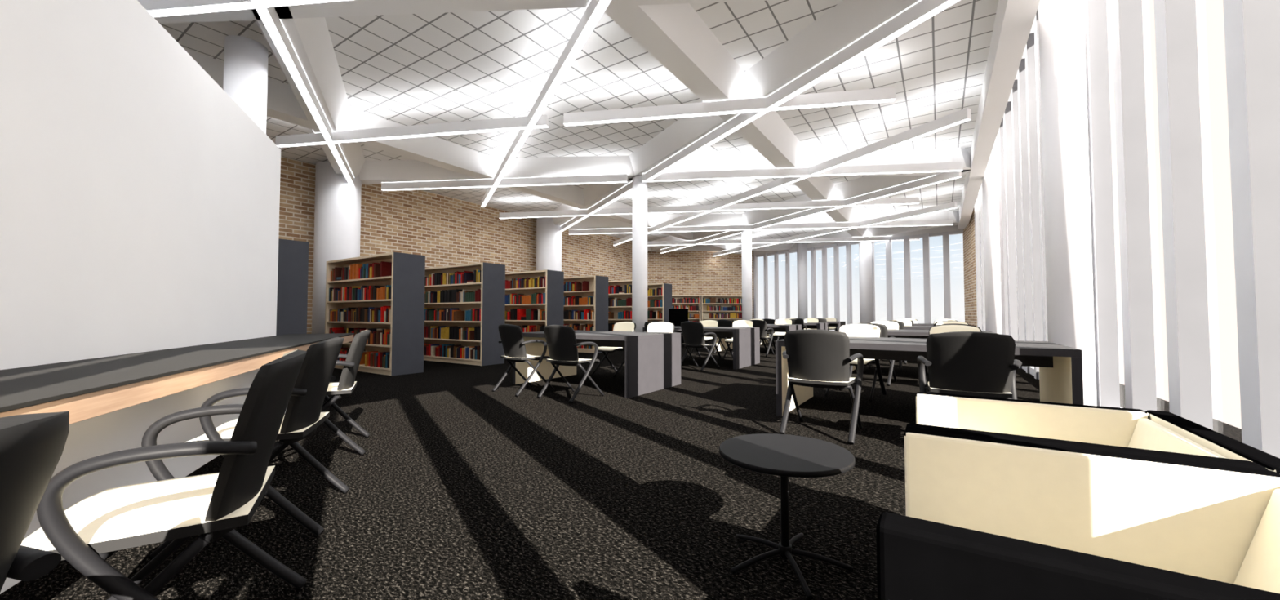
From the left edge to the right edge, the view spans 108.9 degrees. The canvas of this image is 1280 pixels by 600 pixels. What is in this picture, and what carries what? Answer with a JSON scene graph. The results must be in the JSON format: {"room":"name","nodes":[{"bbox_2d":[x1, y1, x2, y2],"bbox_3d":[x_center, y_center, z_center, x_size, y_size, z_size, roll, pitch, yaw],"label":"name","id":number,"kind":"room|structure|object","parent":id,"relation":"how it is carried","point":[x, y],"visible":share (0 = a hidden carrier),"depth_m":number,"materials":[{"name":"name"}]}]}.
{"room":"library","nodes":[
{"label":"library","id":0,"kind":"room"},
{"bbox_2d":[0,0,280,369],"bbox_3d":[-2.875,-0.434,1.998,0.102,3.000,7.570,1,-2,-24],"label":"wall partition","id":1,"kind":"structure","parent":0,"point":[140,202],"depth_m":2.77,"materials":[{"name":"white paint"}]},
{"bbox_2d":[278,155,631,333],"bbox_3d":[-6.064,-0.838,12.428,0.120,4.500,22.500,-1,-2,33],"label":"brick wall","id":2,"kind":"structure","parent":0,"point":[446,230],"depth_m":12.95,"materials":[{"name":"beige brick"}]},
{"bbox_2d":[153,0,998,253],"bbox_3d":[0.318,-2.882,10.769,12.720,0.385,27.241,-1,-2,33],"label":"ceiling","id":3,"kind":"structure","parent":0,"point":[672,32],"depth_m":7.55,"materials":[{"name":"white paint"}]},
{"bbox_2d":[137,0,348,17],"bbox_3d":[-2.725,-2.824,4.150,10.733,0.160,0.090,0,-2,7],"label":"linear pendant light","id":4,"kind":"object","parent":3,"relation":"hanging from","point":[157,8],"visible":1,"depth_m":4.29,"materials":[{"name":"paint"}]},
{"bbox_2d":[251,0,354,185],"bbox_3d":[-4.764,-2.736,6.785,0.093,0.160,7.580,1,-2,-26],"label":"linear pendant light","id":5,"kind":"object","parent":3,"relation":"hanging from","point":[269,17],"visible":0.89,"depth_m":5.55,"materials":[{"name":"paint"}]},
{"bbox_2d":[275,115,548,147],"bbox_3d":[-3.797,-2.716,7.395,4.844,0.160,0.092,0,-2,10],"label":"linear pendant light","id":6,"kind":"object","parent":3,"relation":"hanging from","point":[517,122],"visible":0.93,"depth_m":7.32,"materials":[{"name":"paint"}]},
{"bbox_2d":[381,173,627,191],"bbox_3d":[-3.110,-2.622,10.224,5.702,0.160,0.090,0,-2,7],"label":"linear pendant light","id":7,"kind":"object","parent":3,"relation":"hanging from","point":[621,178],"visible":0.93,"depth_m":10.16,"materials":[{"name":"paint"}]},
{"bbox_2d":[480,0,611,206],"bbox_3d":[-1.862,-2.717,7.384,0.094,0.160,10.612,1,-2,-26],"label":"linear pendant light","id":8,"kind":"object","parent":3,"relation":"hanging from","point":[595,9],"visible":0.89,"depth_m":5.59,"materials":[{"name":"paint"}]},
{"bbox_2d":[560,182,631,231],"bbox_3d":[-1.515,-2.522,13.254,0.092,0.160,6.356,1,-2,-26],"label":"linear pendant light","id":9,"kind":"object","parent":3,"relation":"hanging from","point":[627,188],"visible":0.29,"depth_m":12.15,"materials":[{"name":"paint"}]},
{"bbox_2d":[647,239,741,245],"bbox_3d":[2.191,-2.335,18.658,3.763,0.173,0.091,0,-2,8],"label":"linear pendant light","id":10,"kind":"object","parent":3,"relation":"hanging from","point":[736,241],"depth_m":18.64,"materials":[{"name":"paint"}]},
{"bbox_2d":[499,196,919,218],"bbox_3d":[1.505,-2.540,12.710,11.501,0.160,0.093,0,-2,9],"label":"linear pendant light","id":11,"kind":"object","parent":3,"relation":"hanging from","point":[913,200],"visible":1,"depth_m":12.55,"materials":[{"name":"paint"}]},
{"bbox_2d":[712,247,741,256],"bbox_3d":[4.075,-2.242,21.384,0.094,0.180,2.139,1,-2,-26],"label":"linear pendant light","id":12,"kind":"object","parent":3,"relation":"hanging from","point":[739,249],"depth_m":21.32,"materials":[{"name":"paint"}]},
{"bbox_2d":[563,86,895,126],"bbox_3d":[1.135,-2.745,6.532,4.626,0.160,0.092,0,-2,10],"label":"linear pendant light","id":13,"kind":"object","parent":3,"relation":"hanging from","point":[886,94],"visible":1,"depth_m":6.48,"materials":[{"name":"paint"}]},
{"bbox_2d":[568,219,953,234],"bbox_3d":[3.721,-2.449,15.455,12.616,0.160,0.091,0,-2,8],"label":"linear pendant light","id":14,"kind":"object","parent":3,"relation":"hanging from","point":[940,222],"visible":1,"depth_m":15.29,"materials":[{"name":"paint"}]},
{"bbox_2d":[613,107,971,245],"bbox_3d":[1.888,-2.536,12.819,0.095,0.160,13.551,1,-2,-26],"label":"linear pendant light","id":15,"kind":"object","parent":3,"relation":"hanging from","point":[962,116],"visible":0.79,"depth_m":8.61,"materials":[{"name":"paint"}]},
{"bbox_2d":[644,0,959,181],"bbox_3d":[1.573,-2.733,6.881,0.092,0.160,6.531,1,-2,-26],"label":"linear pendant light","id":16,"kind":"object","parent":3,"relation":"hanging from","point":[923,10],"visible":1,"depth_m":5.46,"materials":[{"name":"paint"}]},
{"bbox_2d":[642,161,962,182],"bbox_3d":[3.231,-2.647,9.487,6.395,0.160,0.090,0,-2,7],"label":"linear pendant light","id":17,"kind":"object","parent":3,"relation":"hanging from","point":[938,166],"visible":1,"depth_m":9.43,"materials":[{"name":"paint"}]},
{"bbox_2d":[751,227,855,248],"bbox_3d":[6.002,-2.374,17.403,0.094,0.178,5.161,1,-2,-26],"label":"linear pendant light","id":18,"kind":"object","parent":3,"relation":"hanging from","point":[830,230],"depth_m":16.97,"materials":[{"name":"paint"}]},
{"bbox_2d":[660,170,961,253],"bbox_3d":[3.824,-2.450,15.411,0.095,0.160,13.085,1,-2,-26],"label":"linear pendant light","id":19,"kind":"object","parent":3,"relation":"hanging from","point":[948,175],"visible":0.86,"depth_m":11.86,"materials":[{"name":"paint"}]},
{"bbox_2d":[751,235,903,243],"bbox_3d":[7.308,-2.358,17.980,5.667,0.174,0.091,0,-2,8],"label":"linear pendant light","id":20,"kind":"object","parent":3,"relation":"hanging from","point":[778,241],"depth_m":17.92,"materials":[{"name":"paint"}]},
{"bbox_2d":[858,201,956,226],"bbox_3d":[7.847,-2.500,13.592,0.094,0.180,2.998,1,-2,-26],"label":"linear pendant light","id":21,"kind":"object","parent":3,"relation":"hanging from","point":[949,206],"depth_m":13.39,"materials":[{"name":"paint"}]},
{"bbox_2d":[0,336,1242,599],"bbox_3d":[1.073,1.407,10.730,14.400,0.100,27.800,-1,-2,33],"label":"floor","id":22,"kind":"structure","parent":0,"point":[460,488],"depth_m":2.48,"materials":[{"name":"carpet"}]},
{"bbox_2d":[0,410,69,591],"bbox_3d":[-0.942,0.567,0.329,0.605,0.886,0.624,1,-2,-24],"label":"armchair","id":23,"kind":"object","parent":22,"relation":"on","point":[32,446],"visible":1,"depth_m":0.56,"materials":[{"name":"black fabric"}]},
{"bbox_2d":[21,349,306,599],"bbox_3d":[-1.343,0.600,1.315,0.605,0.886,0.624,1,-2,-32],"label":"armchair","id":24,"kind":"object","parent":22,"relation":"on","point":[88,532],"visible":0.99,"depth_m":1.22,"materials":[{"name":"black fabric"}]},
{"bbox_2d":[0,333,354,594],"bbox_3d":[-2.589,0.700,2.348,0.725,0.757,8.050,1,-2,-24],"label":"desk","id":25,"kind":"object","parent":22,"relation":"on","point":[111,402],"depth_m":2.18,"materials":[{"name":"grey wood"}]},
{"bbox_2d":[222,35,268,133],"bbox_3d":[-4.515,-0.879,5.186,0.404,4.100,0.404,-1,-2,33],"label":"column","id":26,"kind":"structure","parent":22,"relation":"on","point":[246,59],"depth_m":5.11,"materials":[{"name":"paint"}]},
{"bbox_2d":[150,337,349,558],"bbox_3d":[-1.816,0.630,2.232,0.605,0.886,0.624,1,-2,-22],"label":"armchair","id":27,"kind":"object","parent":22,"relation":"on","point":[302,417],"visible":0.69,"depth_m":2.12,"materials":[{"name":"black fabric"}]},
{"bbox_2d":[275,238,308,335],"bbox_3d":[-5.929,0.206,6.972,2.420,2.050,0.560,-1,-2,33],"label":"bookcase","id":28,"kind":"object","parent":22,"relation":"on","point":[293,255],"visible":0.16,"depth_m":6.40,"materials":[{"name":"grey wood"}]},
{"bbox_2d":[311,161,361,333],"bbox_3d":[-6.744,-0.813,10.182,0.884,4.300,0.884,-1,-2,33],"label":"column","id":29,"kind":"structure","parent":22,"relation":"on","point":[337,211],"depth_m":9.83,"materials":[{"name":"paint"}]},
{"bbox_2d":[320,329,370,454],"bbox_3d":[-2.353,0.668,3.385,0.605,0.886,0.624,1,-2,-28],"label":"armchair","id":30,"kind":"object","parent":22,"relation":"on","point":[347,384],"visible":0.53,"depth_m":3.30,"materials":[{"name":"black plastic"}]},
{"bbox_2d":[324,252,425,375],"bbox_3d":[-4.954,0.256,8.460,2.420,2.050,0.560,-1,-2,33],"label":"bookcase","id":31,"kind":"object","parent":22,"relation":"on","point":[383,295],"visible":0.88,"depth_m":7.97,"materials":[{"name":"brown wood"}]},
{"bbox_2d":[328,261,391,368],"bbox_3d":[-4.956,0.254,8.462,2.276,1.834,0.520,-1,-2,33],"label":"books","id":32,"kind":"object","parent":31,"relation":"on","point":[360,295],"depth_m":8.25,"materials":[{"name":"multicoloured paper"}]},
{"bbox_2d":[423,262,505,365],"bbox_3d":[-3.979,0.305,9.949,2.420,2.050,0.560,-1,-2,33],"label":"bookcase","id":33,"kind":"object","parent":22,"relation":"on","point":[464,304],"visible":0.97,"depth_m":9.52,"materials":[{"name":"brown wood"}]},
{"bbox_2d":[423,269,481,359],"bbox_3d":[-3.982,0.309,9.951,2.273,1.822,0.520,-1,-2,33],"label":"books","id":34,"kind":"object","parent":33,"relation":"on","point":[452,299],"depth_m":9.71,"materials":[{"name":"multicoloured paper"}]},
{"bbox_2d":[492,324,555,396],"bbox_3d":[-1.520,0.755,6.005,0.624,0.886,0.605,-2,-3,42],"label":"armchair","id":35,"kind":"object","parent":22,"relation":"on","point":[513,341],"visible":1,"depth_m":5.81,"materials":[{"name":"black plastic"}]},
{"bbox_2d":[504,269,564,332],"bbox_3d":[-3.005,0.354,11.438,2.420,2.050,0.560,-1,-2,33],"label":"bookcase","id":36,"kind":"object","parent":22,"relation":"on","point":[535,300],"visible":0.47,"depth_m":10.96,"materials":[{"name":"brown wood"}]},
{"bbox_2d":[504,276,545,332],"bbox_3d":[-3.005,0.352,11.438,2.279,1.834,0.520,-1,-2,33],"label":"books","id":37,"kind":"object","parent":36,"relation":"on","point":[525,296],"depth_m":11.07,"materials":[{"name":"multicoloured paper"}]},
{"bbox_2d":[536,217,561,271],"bbox_3d":[-3.130,-0.630,15.701,0.884,4.300,0.884,-1,-2,33],"label":"column","id":38,"kind":"structure","parent":22,"relation":"on","point":[548,235],"depth_m":15.37,"materials":[{"name":"paint"}]},
{"bbox_2d":[537,324,604,403],"bbox_3d":[-0.830,0.741,5.578,0.624,0.886,0.605,-1,-2,36],"label":"armchair","id":39,"kind":"object","parent":22,"relation":"on","point":[561,340],"visible":1,"depth_m":5.38,"materials":[{"name":"black plastic"}]},
{"bbox_2d":[563,275,608,353],"bbox_3d":[-2.030,0.404,12.926,2.420,2.050,0.560,-1,-2,33],"label":"bookcase","id":40,"kind":"object","parent":22,"relation":"on","point":[585,308],"visible":0.52,"depth_m":12.40,"materials":[{"name":"brown wood"}]},
{"bbox_2d":[563,280,594,348],"bbox_3d":[-2.032,0.402,12.928,2.276,1.834,0.520,-1,-2,33],"label":"books","id":41,"kind":"object","parent":40,"relation":"on","point":[579,295],"depth_m":12.48,"materials":[{"name":"multicoloured paper"}]},
{"bbox_2d":[512,329,680,398],"bbox_3d":[-0.627,0.848,6.642,2.050,0.745,1.330,-1,-2,33],"label":"table","id":42,"kind":"object","parent":22,"relation":"on","point":[652,362],"visible":0.66,"depth_m":6.25,"materials":[{"name":"grey laminate"}]},
{"bbox_2d":[591,321,635,377],"bbox_3d":[-0.408,0.810,7.669,0.624,0.886,0.605,-2,-3,42],"label":"armchair","id":43,"kind":"object","parent":22,"relation":"on","point":[624,326],"visible":0.36,"depth_m":7.77,"materials":[{"name":"beige plastic"}]},
{"bbox_2d":[608,280,631,331],"bbox_3d":[-1.055,0.453,14.415,2.420,2.050,0.560,-1,-2,33],"label":"bookcase","id":44,"kind":"object","parent":22,"relation":"on","point":[620,292],"visible":0.28,"depth_m":13.97,"materials":[{"name":"brown wood"}]},
{"bbox_2d":[631,175,647,331],"bbox_3d":[-0.003,-0.717,10.070,0.364,4.100,0.364,-1,-2,33],"label":"column","id":45,"kind":"structure","parent":22,"relation":"on","point":[639,188],"depth_m":9.94,"materials":[{"name":"paint"}]},
{"bbox_2d":[647,283,671,322],"bbox_3d":[-0.081,0.503,15.903,2.420,2.050,0.560,-1,-2,33],"label":"bookcase","id":46,"kind":"object","parent":22,"relation":"on","point":[659,295],"visible":0.23,"depth_m":15.27,"materials":[{"name":"brown wood"}]},
{"bbox_2d":[647,287,662,318],"bbox_3d":[-0.081,0.501,15.904,2.279,1.834,0.520,-1,-2,33],"label":"books","id":47,"kind":"object","parent":46,"relation":"on","point":[654,294],"depth_m":15.32,"materials":[{"name":"multicoloured paper"}]},
{"bbox_2d":[644,320,675,332],"bbox_3d":[0.405,0.852,8.938,0.624,0.886,0.605,-1,-2,22],"label":"armchair","id":48,"kind":"object","parent":22,"relation":"on","point":[646,323],"visible":0.02,"depth_m":8.78,"materials":[{"name":"black plastic"}]},
{"bbox_2d":[646,322,674,332],"bbox_3d":[0.218,0.797,7.259,0.624,0.886,0.605,-1,-2,33],"label":"armchair","id":49,"kind":"object","parent":22,"relation":"on","point":[655,326],"visible":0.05,"depth_m":7.49,"materials":[{"name":"beige fabric"}]},
{"bbox_2d":[668,308,688,342],"bbox_3d":[1.296,0.888,14.692,0.720,1.200,0.620,-1,-2,18],"label":"monitor","id":50,"kind":"object","parent":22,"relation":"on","point":[676,316],"visible":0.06,"depth_m":14.40,"materials":[{"name":"black plastic"}]},
{"bbox_2d":[671,295,700,322],"bbox_3d":[1.606,0.750,21.854,2.600,1.950,0.340,0,-2,-11],"label":"bookcase","id":51,"kind":"object","parent":22,"relation":"on","point":[692,303],"depth_m":21.93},
{"bbox_2d":[680,321,719,371],"bbox_3d":[1.098,0.839,8.527,0.624,0.886,0.605,-2,-3,44],"label":"armchair","id":52,"kind":"object","parent":22,"relation":"on","point":[692,332],"visible":0.96,"depth_m":8.34,"materials":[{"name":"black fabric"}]},
{"bbox_2d":[642,325,759,369],"bbox_3d":[1.278,0.945,9.552,2.050,0.745,1.330,-1,-2,33],"label":"table","id":53,"kind":"object","parent":22,"relation":"on","point":[746,340],"visible":0.52,"depth_m":8.96,"materials":[{"name":"grey laminate"}]},
{"bbox_2d":[688,320,720,359],"bbox_3d":[1.490,0.907,10.584,0.624,0.886,0.605,-1,-2,35],"label":"armchair","id":54,"kind":"object","parent":22,"relation":"on","point":[705,322],"visible":0.26,"depth_m":10.72,"materials":[{"name":"beige fabric"}]},
{"bbox_2d":[713,320,733,353],"bbox_3d":[2.303,0.949,11.844,0.624,0.886,0.605,-2,-3,44],"label":"armchair","id":55,"kind":"object","parent":22,"relation":"on","point":[721,322],"visible":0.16,"depth_m":11.66,"materials":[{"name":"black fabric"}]},
{"bbox_2d":[700,295,752,322],"bbox_3d":[4.207,0.767,22.363,2.600,1.950,0.340,0,-2,-11],"label":"bookcase","id":56,"kind":"object","parent":22,"relation":"on","point":[714,308],"depth_m":22.28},
{"bbox_2d":[722,320,753,360],"bbox_3d":[2.192,0.892,10.125,0.624,0.886,0.605,-1,-2,37],"label":"armchair","id":57,"kind":"object","parent":22,"relation":"on","point":[741,323],"visible":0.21,"depth_m":10.30,"materials":[{"name":"beige fabric"}]},
{"bbox_2d":[741,230,752,320],"bbox_3d":[3.666,-0.531,15.673,0.364,4.100,0.364,-1,-2,33],"label":"column","id":58,"kind":"structure","parent":22,"relation":"on","point":[746,235],"depth_m":15.55,"materials":[{"name":"paint"}]},
{"bbox_2d":[711,324,801,351],"bbox_3d":[3.184,1.041,12.463,2.050,0.745,1.330,-1,-2,33],"label":"table","id":59,"kind":"object","parent":22,"relation":"on","point":[776,327],"visible":0.34,"depth_m":12.21,"materials":[{"name":"grey laminate"}]},
{"bbox_2d":[750,319,766,348],"bbox_3d":[3.353,1.004,13.522,0.624,0.886,0.605,-2,-2,39],"label":"armchair","id":60,"kind":"object","parent":22,"relation":"on","point":[750,319],"visible":0.08,"depth_m":13.52,"materials":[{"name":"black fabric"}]},
{"bbox_2d":[748,320,773,356],"bbox_3d":[2.989,0.934,11.411,0.624,0.886,0.605,-1,-2,35],"label":"armchair","id":61,"kind":"object","parent":22,"relation":"on","point":[762,324],"visible":0.52,"depth_m":11.17,"materials":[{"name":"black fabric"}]},
{"bbox_2d":[760,318,779,345],"bbox_3d":[4.219,1.046,14.769,0.624,0.886,0.605,-1,-2,38],"label":"armchair","id":62,"kind":"object","parent":22,"relation":"on","point":[768,321],"visible":0.12,"depth_m":14.54,"materials":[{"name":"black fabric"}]},
{"bbox_2d":[769,319,792,350],"bbox_3d":[4.051,0.989,13.066,0.624,0.886,0.605,-1,-2,31],"label":"armchair","id":63,"kind":"object","parent":22,"relation":"on","point":[779,321],"visible":0.32,"depth_m":13.24,"materials":[{"name":"beige fabric"}]},
{"bbox_2d":[719,433,855,599],"bbox_3d":[0.589,0.837,1.859,0.524,0.450,0.524,-1,-2,33],"label":"round side table","id":64,"kind":"object","parent":22,"relation":"on","point":[784,455],"visible":1,"depth_m":1.82,"materials":[{"name":"black metal"}]},
{"bbox_2d":[760,322,827,344],"bbox_3d":[5.090,1.138,15.373,2.050,0.745,1.330,-1,-2,33],"label":"table","id":65,"kind":"object","parent":22,"relation":"on","point":[822,326],"visible":0.29,"depth_m":15.00,"materials":[{"name":"grey laminate"}]},
{"bbox_2d":[789,319,807,329],"bbox_3d":[4.882,1.030,14.298,0.624,0.886,0.605,-1,-2,27],"label":"armchair","id":66,"kind":"object","parent":22,"relation":"on","point":[800,322],"visible":0.2,"depth_m":14.03,"materials":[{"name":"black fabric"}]},
{"bbox_2d":[797,242,808,321],"bbox_3d":[7.286,-0.471,20.475,0.424,4.300,0.424,-1,-2,33],"label":"column","id":67,"kind":"structure","parent":22,"relation":"on","point":[802,246],"depth_m":20.33,"materials":[{"name":"paint"}]},
{"bbox_2d":[804,318,818,322],"bbox_3d":[5.943,1.086,15.985,0.624,0.886,0.605,-1,-2,33],"label":"armchair","id":68,"kind":"object","parent":22,"relation":"on","point":[807,320],"visible":0.06,"depth_m":16.21,"materials":[{"name":"beige fabric"}]},
{"bbox_2d":[778,328,863,444],"bbox_3d":[1.561,0.686,3.918,0.624,0.886,0.605,-1,-2,34],"label":"armchair","id":69,"kind":"object","parent":22,"relation":"on","point":[815,357],"visible":1,"depth_m":3.73,"materials":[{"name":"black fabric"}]},
{"bbox_2d":[816,318,829,329],"bbox_3d":[6.790,1.127,17.214,0.624,0.886,0.605,-1,-2,29],"label":"armchair","id":70,"kind":"object","parent":22,"relation":"on","point":[820,320],"visible":0.16,"depth_m":16.95,"materials":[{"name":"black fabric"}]},
{"bbox_2d":[803,321,845,331],"bbox_3d":[6.995,1.234,18.283,2.050,0.745,1.330,-1,-2,33],"label":"table","id":71,"kind":"object","parent":22,"relation":"on","point":[838,324],"visible":0.23,"depth_m":17.50,"materials":[{"name":"grey laminate"}]},
{"bbox_2d":[825,317,837,331],"bbox_3d":[7.840,1.183,18.901,0.624,0.886,0.605,-1,-2,29],"label":"armchair","id":72,"kind":"object","parent":22,"relation":"on","point":[828,319],"visible":0.27,"depth_m":19.03,"materials":[{"name":"beige fabric"}]},
{"bbox_2d":[806,241,860,331],"bbox_3d":[8.168,-0.604,19.488,0.220,4.500,3.046,1,-2,-34],"label":"window","id":73,"kind":"structure","parent":22,"relation":"on","point":[812,247],"depth_m":19.26,"materials":[{"name":"paint"}]},
{"bbox_2d":[824,324,886,401],"bbox_3d":[2.667,0.744,5.681,0.624,0.886,0.605,-2,-3,41],"label":"armchair","id":74,"kind":"object","parent":22,"relation":"on","point":[851,330],"visible":0.41,"depth_m":5.73,"materials":[{"name":"beige fabric"}]},
{"bbox_2d":[858,233,872,323],"bbox_3d":[8.888,-0.554,17.994,0.464,4.300,0.464,-1,-2,33],"label":"column","id":75,"kind":"structure","parent":22,"relation":"on","point":[864,247],"depth_m":17.82,"materials":[{"name":"paint"}]},
{"bbox_2d":[849,323,896,386],"bbox_3d":[3.471,0.783,6.836,0.624,0.886,0.605,-2,-2,39],"label":"armchair","id":76,"kind":"object","parent":22,"relation":"on","point":[883,327],"visible":0.13,"depth_m":6.56,"materials":[{"name":"beige fabric"}]},
{"bbox_2d":[867,320,902,370],"bbox_3d":[4.590,0.841,8.580,0.624,0.886,0.605,-1,-2,27],"label":"armchair","id":77,"kind":"object","parent":22,"relation":"on","point":[890,325],"visible":0.12,"depth_m":8.74,"materials":[{"name":"beige fabric"}]},
{"bbox_2d":[880,320,908,364],"bbox_3d":[5.390,0.880,9.767,0.624,0.886,0.605,-1,-2,36],"label":"armchair","id":78,"kind":"object","parent":22,"relation":"on","point":[901,324],"visible":0.07,"depth_m":9.47,"materials":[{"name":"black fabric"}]},
{"bbox_2d":[890,319,911,325],"bbox_3d":[6.536,0.936,11.464,0.624,0.886,0.605,-1,-2,29],"label":"armchair","id":79,"kind":"object","parent":22,"relation":"on","point":[907,322],"visible":0.02,"depth_m":11.62,"materials":[{"name":"beige fabric"}]},
{"bbox_2d":[906,318,917,323],"bbox_3d":[8.440,1.033,14.376,0.624,0.886,0.605,-1,-2,32],"label":"armchair","id":80,"kind":"object","parent":22,"relation":"on","point":[915,321],"visible":0.03,"depth_m":14.50,"materials":[{"name":"beige fabric"}]},
{"bbox_2d":[904,325,933,329],"bbox_3d":[6.391,0.973,10.389,2.050,0.745,1.330,-1,-2,33],"label":"table","id":81,"kind":"object","parent":22,"relation":"on","point":[906,327],"visible":0.09,"depth_m":9.91,"materials":[{"name":"grey laminate"}]},
{"bbox_2d":[913,323,933,325],"bbox_3d":[8.297,1.069,13.299,2.050,0.745,1.330,-1,-2,33],"label":"table","id":82,"kind":"object","parent":22,"relation":"on","point":[914,324],"visible":0.07,"depth_m":12.83,"materials":[{"name":"grey laminate"}]},
{"bbox_2d":[852,328,997,370],"bbox_3d":[4.486,0.876,7.479,2.050,0.745,1.330,-1,-2,33],"label":"table","id":83,"kind":"object","parent":22,"relation":"on","point":[924,334],"visible":0.14,"depth_m":7.36,"materials":[{"name":"grey laminate"}]},
{"bbox_2d":[775,336,1083,416],"bbox_3d":[2.664,0.778,4.513,2.250,0.745,1.330,-1,-2,33],"label":"table","id":84,"kind":"object","parent":22,"relation":"on","point":[1060,366],"visible":0.62,"depth_m":4.06,"materials":[{"name":"grey laminate"}]},
{"bbox_2d":[933,320,957,324],"bbox_3d":[7.358,0.918,10.926,0.624,0.886,0.605,-1,-2,26],"label":"armchair","id":85,"kind":"object","parent":22,"relation":"on","point":[937,320],"visible":0.04,"depth_m":11.21,"materials":[{"name":"beige fabric"}]},
{"bbox_2d":[934,320,962,324],"bbox_3d":[6.227,0.861,9.200,0.624,0.886,0.605,-1,-2,32],"label":"armchair","id":86,"kind":"object","parent":22,"relation":"on","point":[943,321],"visible":0.02,"depth_m":9.01,"materials":[{"name":"beige fabric"}]},
{"bbox_2d":[935,321,968,324],"bbox_3d":[5.464,0.822,8.009,0.624,0.886,0.605,-1,-2,36],"label":"armchair","id":87,"kind":"object","parent":22,"relation":"on","point":[942,322],"visible":0.05,"depth_m":8.25,"materials":[{"name":"beige fabric"}]},
{"bbox_2d":[924,324,982,392],"bbox_3d":[3.516,0.726,5.126,0.624,0.886,0.605,-2,-2,39],"label":"armchair","id":88,"kind":"object","parent":22,"relation":"on","point":[944,328],"visible":0.04,"depth_m":5.34,"materials":[{"name":"beige fabric"}]},
{"bbox_2d":[933,324,976,326],"bbox_3d":[4.319,0.764,6.285,0.624,0.886,0.605,-1,-2,32],"label":"armchair","id":89,"kind":"object","parent":22,"relation":"on","point":[941,324],"visible":0.02,"depth_m":6.04,"materials":[{"name":"beige fabric"}]},
{"bbox_2d":[916,331,1022,399],"bbox_3d":[2.424,0.668,3.391,0.624,0.886,0.605,-1,-2,31],"label":"armchair","id":90,"kind":"object","parent":22,"relation":"on","point":[966,363],"visible":0.8,"depth_m":3.19,"materials":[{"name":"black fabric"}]},
{"bbox_2d":[982,127,1005,334],"bbox_3d":[7.627,-1.473,9.883,0.354,5.600,0.354,-1,-2,33],"label":"column","id":91,"kind":"structure","parent":22,"relation":"on","point":[991,180],"depth_m":9.76,"materials":[{"name":"paint"}]},
{"bbox_2d":[1038,0,1097,405],"bbox_3d":[4.172,-1.652,4.497,0.354,5.600,0.354,-1,-2,33],"label":"column","id":92,"kind":"structure","parent":22,"relation":"on","point":[1063,83],"depth_m":4.37,"materials":[{"name":"paint"}]},
{"bbox_2d":[875,428,1279,599],"bbox_3d":[0.879,0.690,0.809,0.740,0.675,0.735,-1,-2,33],"label":"armchair","id":93,"kind":"object","parent":22,"relation":"on","point":[985,518],"visible":1,"depth_m":0.98,"materials":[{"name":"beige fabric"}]},
{"bbox_2d":[1233,488,1279,593],"bbox_3d":[1.092,0.490,0.677,0.095,0.245,0.599,-1,-2,33],"label":"cushion","id":94,"kind":"object","parent":93,"relation":"on","point":[1256,512],"depth_m":0.92,"materials":[{"name":"beige fabric"}]},
{"bbox_2d":[905,391,1279,474],"bbox_3d":[1.287,0.710,1.433,0.740,0.675,0.735,-1,-2,33],"label":"armchair","id":95,"kind":"object","parent":22,"relation":"on","point":[1149,433],"visible":0.25,"depth_m":1.58,"materials":[{"name":"beige fabric"}]},
{"bbox_2d":[1128,417,1227,458],"bbox_3d":[1.500,0.511,1.300,0.095,0.245,0.599,-1,-2,33],"label":"cushion","id":96,"kind":"object","parent":95,"relation":"on","point":[1148,433],"depth_m":1.36,"materials":[{"name":"beige fabric"}]},
{"bbox_2d":[1008,0,1279,457],"bbox_3d":[3.877,-1.684,3.526,0.190,5.600,13.950,-1,-2,33],"label":"window","id":97,"kind":"structure","parent":22,"relation":"on","point":[1251,27],"depth_m":2.92,"materials":[{"name":"fabric"}]},
{"bbox_2d":[647,250,754,319],"bbox_3d":[2.946,-0.507,22.413,5.728,4.500,0.120,0,-2,-11],"label":"wall","id":98,"kind":"structure","parent":0,"point":[688,273],"depth_m":22.36,"materials":[{"name":"beige brick"}]},
{"bbox_2d":[753,242,798,336],"bbox_3d":[6.527,-0.527,21.814,0.220,4.500,2.657,1,-2,-37],"label":"window","id":99,"kind":"structure","parent":98,"relation":"in","point":[765,254],"depth_m":21.79,"materials":[{"name":"paint"}]},
{"bbox_2d":[962,208,977,326],"bbox_3d":[10.805,-1.308,14.857,0.120,5.600,3.010,-1,-2,28],"label":"brick wall","id":100,"kind":"structure","parent":0,"point":[969,245],"depth_m":14.94,"materials":[{"name":"beige brick"}]},
{"bbox_2d":[871,224,963,323],"bbox_3d":[10.249,-0.681,17.167,3.225,4.500,0.221,-2,-2,40],"label":"window","id":101,"kind":"structure","parent":100,"relation":"in","point":[944,231],"depth_m":16.96,"materials":[{"name":"paint"}]},
{"bbox_2d":[973,97,1017,340],"bbox_3d":[8.850,-1.421,11.468,0.190,5.600,4.815,-1,-2,29],"label":"window","id":102,"kind":"structure","parent":100,"relation":"in","point":[1006,126],"depth_m":9.71,"materials":[{"name":"paint"}]},
{"bbox_2d":[957,0,1039,229],"bbox_3d":[4.772,-3.036,6.064,0.260,0.470,23.600,-1,-2,33],"label":"beam","id":103,"kind":"structure","parent":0,"point":[1014,19],"depth_m":5.99,"materials":[{"name":"white paint"}]}
]}

